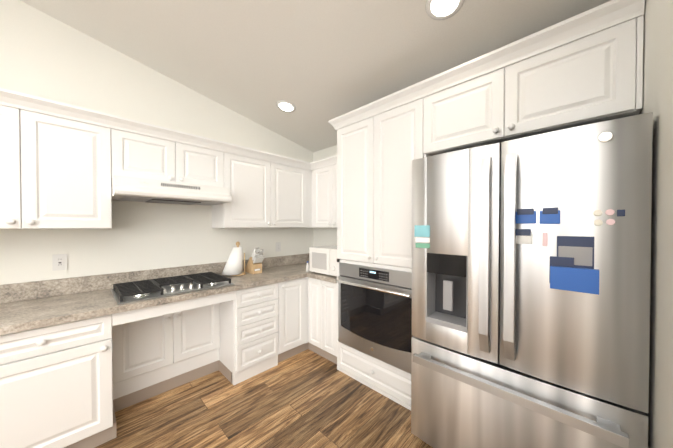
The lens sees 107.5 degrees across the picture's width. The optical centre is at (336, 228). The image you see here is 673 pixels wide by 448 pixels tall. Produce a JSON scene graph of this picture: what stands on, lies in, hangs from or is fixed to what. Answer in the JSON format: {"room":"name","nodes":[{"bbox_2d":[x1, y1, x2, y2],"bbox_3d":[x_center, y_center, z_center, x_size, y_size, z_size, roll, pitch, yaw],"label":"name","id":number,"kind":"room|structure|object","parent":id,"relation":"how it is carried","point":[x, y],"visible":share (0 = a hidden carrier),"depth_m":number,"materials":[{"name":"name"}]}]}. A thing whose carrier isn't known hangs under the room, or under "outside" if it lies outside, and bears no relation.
{"room":"kitchen","nodes":[
{"label":"kitchen","id":0,"kind":"room"},
{"bbox_2d":[0,0,313,284],"bbox_3d":[-2.589,-0.491,1.288,0.120,3.700,6.620,1,1,44],"label":"wall","id":1,"kind":"structure","parent":0,"point":[44,55],"depth_m":2.04,"materials":[{"name":"paint"}]},
{"bbox_2d":[0,88,23,228],"bbox_3d":[-2.137,-0.396,1.437,0.322,0.794,0.401,1,1,44],"label":"upper cabinet","id":2,"kind":"object","parent":1,"relation":"attached to","point":[11,103],"depth_m":1.44,"materials":[{"name":"white wood"}]},
{"bbox_2d":[52,254,66,270],"bbox_3d":[-2.013,0.243,1.797,0.010,0.116,0.072,1,1,44],"label":"outlet","id":3,"kind":"object","parent":1,"relation":"attached to","point":[59,261],"visible":1,"depth_m":1.79,"materials":[{"name":"white plastic"}]},
{"bbox_2d":[24,94,115,228],"bbox_3d":[-1.858,-0.399,1.725,0.322,0.794,0.402,1,1,44],"label":"upper cabinet","id":4,"kind":"object","parent":1,"relation":"attached to","point":[62,165],"depth_m":1.60,"materials":[{"name":"white wood"}]},
{"bbox_2d":[116,116,179,181],"bbox_3d":[-1.582,-0.585,2.009,0.322,0.429,0.392,1,1,44],"label":"upper cabinet","id":5,"kind":"object","parent":1,"relation":"attached to","point":[146,151],"depth_m":1.89,"materials":[{"name":"white wood"}]},
{"bbox_2d":[0,253,308,304],"bbox_3d":[-1.520,0.417,2.301,0.020,0.120,3.448,1,1,44],"label":"backsplash","id":6,"kind":"structure","parent":1,"relation":"attached to","point":[24,291],"depth_m":1.94,"materials":[{"name":"beige stone"}]},
{"bbox_2d":[111,175,231,205],"bbox_3d":[-1.383,-0.295,2.093,0.496,0.146,0.780,1,1,44],"label":"range hood","id":7,"kind":"object","parent":1,"relation":"attached to","point":[124,188],"visible":0.98,"depth_m":1.91,"materials":[{"name":"white metal"}]},
{"bbox_2d":[176,132,227,187],"bbox_3d":[-1.310,-0.588,2.291,0.322,0.429,0.392,1,1,44],"label":"upper cabinet","id":8,"kind":"object","parent":1,"relation":"attached to","point":[203,160],"depth_m":2.18,"materials":[{"name":"white wood"}]},
{"bbox_2d":[212,144,271,227],"bbox_3d":[-1.001,-0.409,2.612,0.322,0.794,0.496,1,1,44],"label":"upper cabinet","id":9,"kind":"object","parent":1,"relation":"attached to","point":[249,169],"depth_m":2.49,"materials":[{"name":"white wood"}]},
{"bbox_2d":[276,242,280,251],"bbox_3d":[-0.736,0.228,3.121,0.009,0.116,0.072,1,1,44],"label":"duplex electrical outlet","id":10,"kind":"object","parent":1,"relation":"attached to","point":[278,246],"visible":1,"depth_m":3.12,"materials":[{"name":"white plastic"}]},
{"bbox_2d":[272,153,307,227],"bbox_3d":[-0.657,-0.413,2.970,0.322,0.794,0.497,1,1,44],"label":"upper cabinet","id":11,"kind":"object","parent":1,"relation":"attached to","point":[289,176],"depth_m":2.85,"materials":[{"name":"white wood"}]},
{"bbox_2d":[308,164,311,227],"bbox_3d":[-0.352,-0.417,3.290,0.315,0.794,0.388,1,1,44],"label":"upper cabinet","id":12,"kind":"object","parent":1,"relation":"attached to","point":[309,165],"depth_m":3.08,"materials":[{"name":"white wood"}]},
{"bbox_2d":[95,349,432,447],"bbox_3d":[-0.251,1.424,-0.948,6.620,0.080,6.620,1,1,44],"label":"floor","id":13,"kind":"structure","parent":0,"point":[307,398],"depth_m":1.80,"materials":[{"name":"brown wood"}]},
{"bbox_2d":[0,313,115,447],"bbox_3d":[-2.038,0.945,1.342,0.617,0.826,1.180,1,1,44],"label":"base cabinet","id":14,"kind":"object","parent":13,"relation":"on","point":[83,359],"depth_m":1.39,"materials":[{"name":"white wood"}]},
{"bbox_2d":[0,261,315,336],"bbox_3d":[-1.296,0.501,2.086,0.643,0.042,3.448,1,1,44],"label":"countertop","id":15,"kind":"structure","parent":14,"relation":"on","point":[41,312],"depth_m":1.62,"materials":[{"name":"beige stone"}]},
{"bbox_2d":[110,272,233,304],"bbox_3d":[-1.324,0.455,2.026,0.520,0.049,0.753,1,1,44],"label":"cooktop","id":16,"kind":"object","parent":15,"relation":"in","point":[130,292],"visible":1,"depth_m":1.94,"materials":[{"name":"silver metal"}]},
{"bbox_2d":[222,242,245,275],"bbox_3d":[-1.064,0.302,2.545,0.200,0.342,0.223,1,1,44],"label":"paper towel holder","id":17,"kind":"object","parent":15,"relation":"on","point":[233,266],"visible":1,"depth_m":2.49,"materials":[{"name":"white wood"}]},
{"bbox_2d":[245,247,263,273],"bbox_3d":[-0.891,0.331,2.667,0.103,0.281,0.301,-1,1,-43],"label":"knife block","id":18,"kind":"object","parent":15,"relation":"on","point":[254,264],"visible":1,"depth_m":2.60,"materials":[{"name":"brown wood"}]},
{"bbox_2d":[309,245,336,276],"bbox_3d":[-0.028,0.335,2.644,0.425,0.275,0.354,1,1,44],"label":"microwave","id":19,"kind":"object","parent":15,"relation":"on","point":[322,259],"visible":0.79,"depth_m":2.52,"materials":[{"name":"white plastic"}]},
{"bbox_2d":[116,293,219,411],"bbox_3d":[-1.469,0.978,2.162,0.297,0.742,0.754,1,1,44],"label":"base cabinet","id":20,"kind":"object","parent":13,"relation":"on","point":[160,349],"depth_m":1.99,"materials":[{"name":"white wood"}]},
{"bbox_2d":[220,285,279,384],"bbox_3d":[-0.940,0.932,2.479,0.617,0.826,0.438,1,1,44],"label":"base cabinet","id":21,"kind":"object","parent":13,"relation":"on","point":[249,318],"depth_m":2.24,"materials":[{"name":"white wood"}]},
{"bbox_2d":[280,277,303,361],"bbox_3d":[-0.656,0.929,2.773,0.617,0.826,0.380,1,1,44],"label":"base cabinet","id":22,"kind":"object","parent":13,"relation":"on","point":[291,292],"depth_m":2.54,"materials":[{"name":"white wood"}]},
{"bbox_2d":[304,277,336,363],"bbox_3d":[0.043,0.929,2.744,0.468,0.826,0.648,1,1,44],"label":"base cabinet","id":23,"kind":"object","parent":13,"relation":"on","point":[320,297],"depth_m":2.54,"materials":[{"name":"white wood"}]},
{"bbox_2d":[308,273,336,280],"bbox_3d":[0.061,0.493,2.725,0.423,0.042,0.643,1,1,44],"label":"countertop","id":24,"kind":"structure","parent":23,"relation":"on","point":[323,277],"depth_m":2.48,"materials":[{"name":"beige stone"}]},
{"bbox_2d":[411,112,652,447],"bbox_3d":[1.063,0.468,1.483,0.919,1.777,0.961,1,1,44],"label":"fridge","id":25,"kind":"object","parent":13,"relation":"on","point":[531,264],"visible":1,"depth_m":1.09,"materials":[{"name":"metal"}]},
{"bbox_2d":[20,0,610,151],"bbox_3d":[-0.251,-1.677,-0.983,6.620,1.305,6.620,1,1,44],"label":"ceiling","id":26,"kind":"structure","parent":0,"point":[319,64],"depth_m":1.74,"materials":[{"name":"white paint"}]},
{"bbox_2d":[276,100,295,112],"bbox_3d":[-0.510,-1.238,2.497,0.200,0.039,0.197,1,1,44],"label":"recessed light","id":27,"kind":"object","parent":26,"relation":"in","point":[285,106],"visible":1,"depth_m":2.48,"materials":[{"name":"white plastic"}]},
{"bbox_2d":[425,0,464,19],"bbox_3d":[0.592,-1.236,1.349,0.200,0.039,0.197,1,1,44],"label":"recessed light","id":28,"kind":"object","parent":26,"relation":"in","point":[440,9],"visible":1,"depth_m":1.37,"materials":[{"name":"white plastic"}]},
{"bbox_2d":[313,145,336,246],"bbox_3d":[2.050,0.058,1.333,6.500,2.600,0.120,1,1,44],"label":"wall","id":29,"kind":"structure","parent":0,"point":[325,236],"depth_m":3.37,"materials":[{"name":"paint"}]},
{"bbox_2d":[312,156,331,227],"bbox_3d":[-0.074,-0.414,3.068,0.393,0.794,0.322,1,1,44],"label":"upper cabinet","id":30,"kind":"object","parent":29,"relation":"attached to","point":[321,169],"depth_m":2.94,"materials":[{"name":"white wood"}]},
{"bbox_2d":[332,156,336,227],"bbox_3d":[0.196,-0.411,2.807,0.358,0.794,0.322,1,1,44],"label":"upper cabinet","id":31,"kind":"object","parent":29,"relation":"attached to","point":[334,158],"depth_m":2.79,"materials":[{"name":"white wood"}]},
{"bbox_2d":[420,52,503,156],"bbox_3d":[1.007,-0.775,1.808,0.483,0.486,0.628,1,1,44],"label":"upper cabinet","id":32,"kind":"object","parent":29,"relation":"attached to","point":[460,108],"depth_m":1.57,"materials":[{"name":"white wood"}]},
{"bbox_2d":[500,0,644,141],"bbox_3d":[1.362,-0.771,1.466,0.503,0.486,0.628,1,1,44],"label":"upper cabinet","id":33,"kind":"object","parent":29,"relation":"attached to","point":[584,68],"depth_m":1.21,"materials":[{"name":"white wood"}]},
{"bbox_2d":[336,262,412,373],"bbox_3d":[0.482,0.686,2.229,0.776,0.740,0.659,1,1,44],"label":"built-in oven","id":34,"kind":"object","parent":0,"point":[374,312],"visible":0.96,"depth_m":2.00,"materials":[{"name":"silver metal"}]},
{"bbox_2d":[639,0,672,447],"bbox_3d":[1.095,-0.110,0.745,0.118,2.950,2.050,1,1,44],"label":"wall","id":35,"kind":"structure","parent":0,"point":[658,62],"depth_m":0.84,"materials":[{"name":"paint"}]}
]}

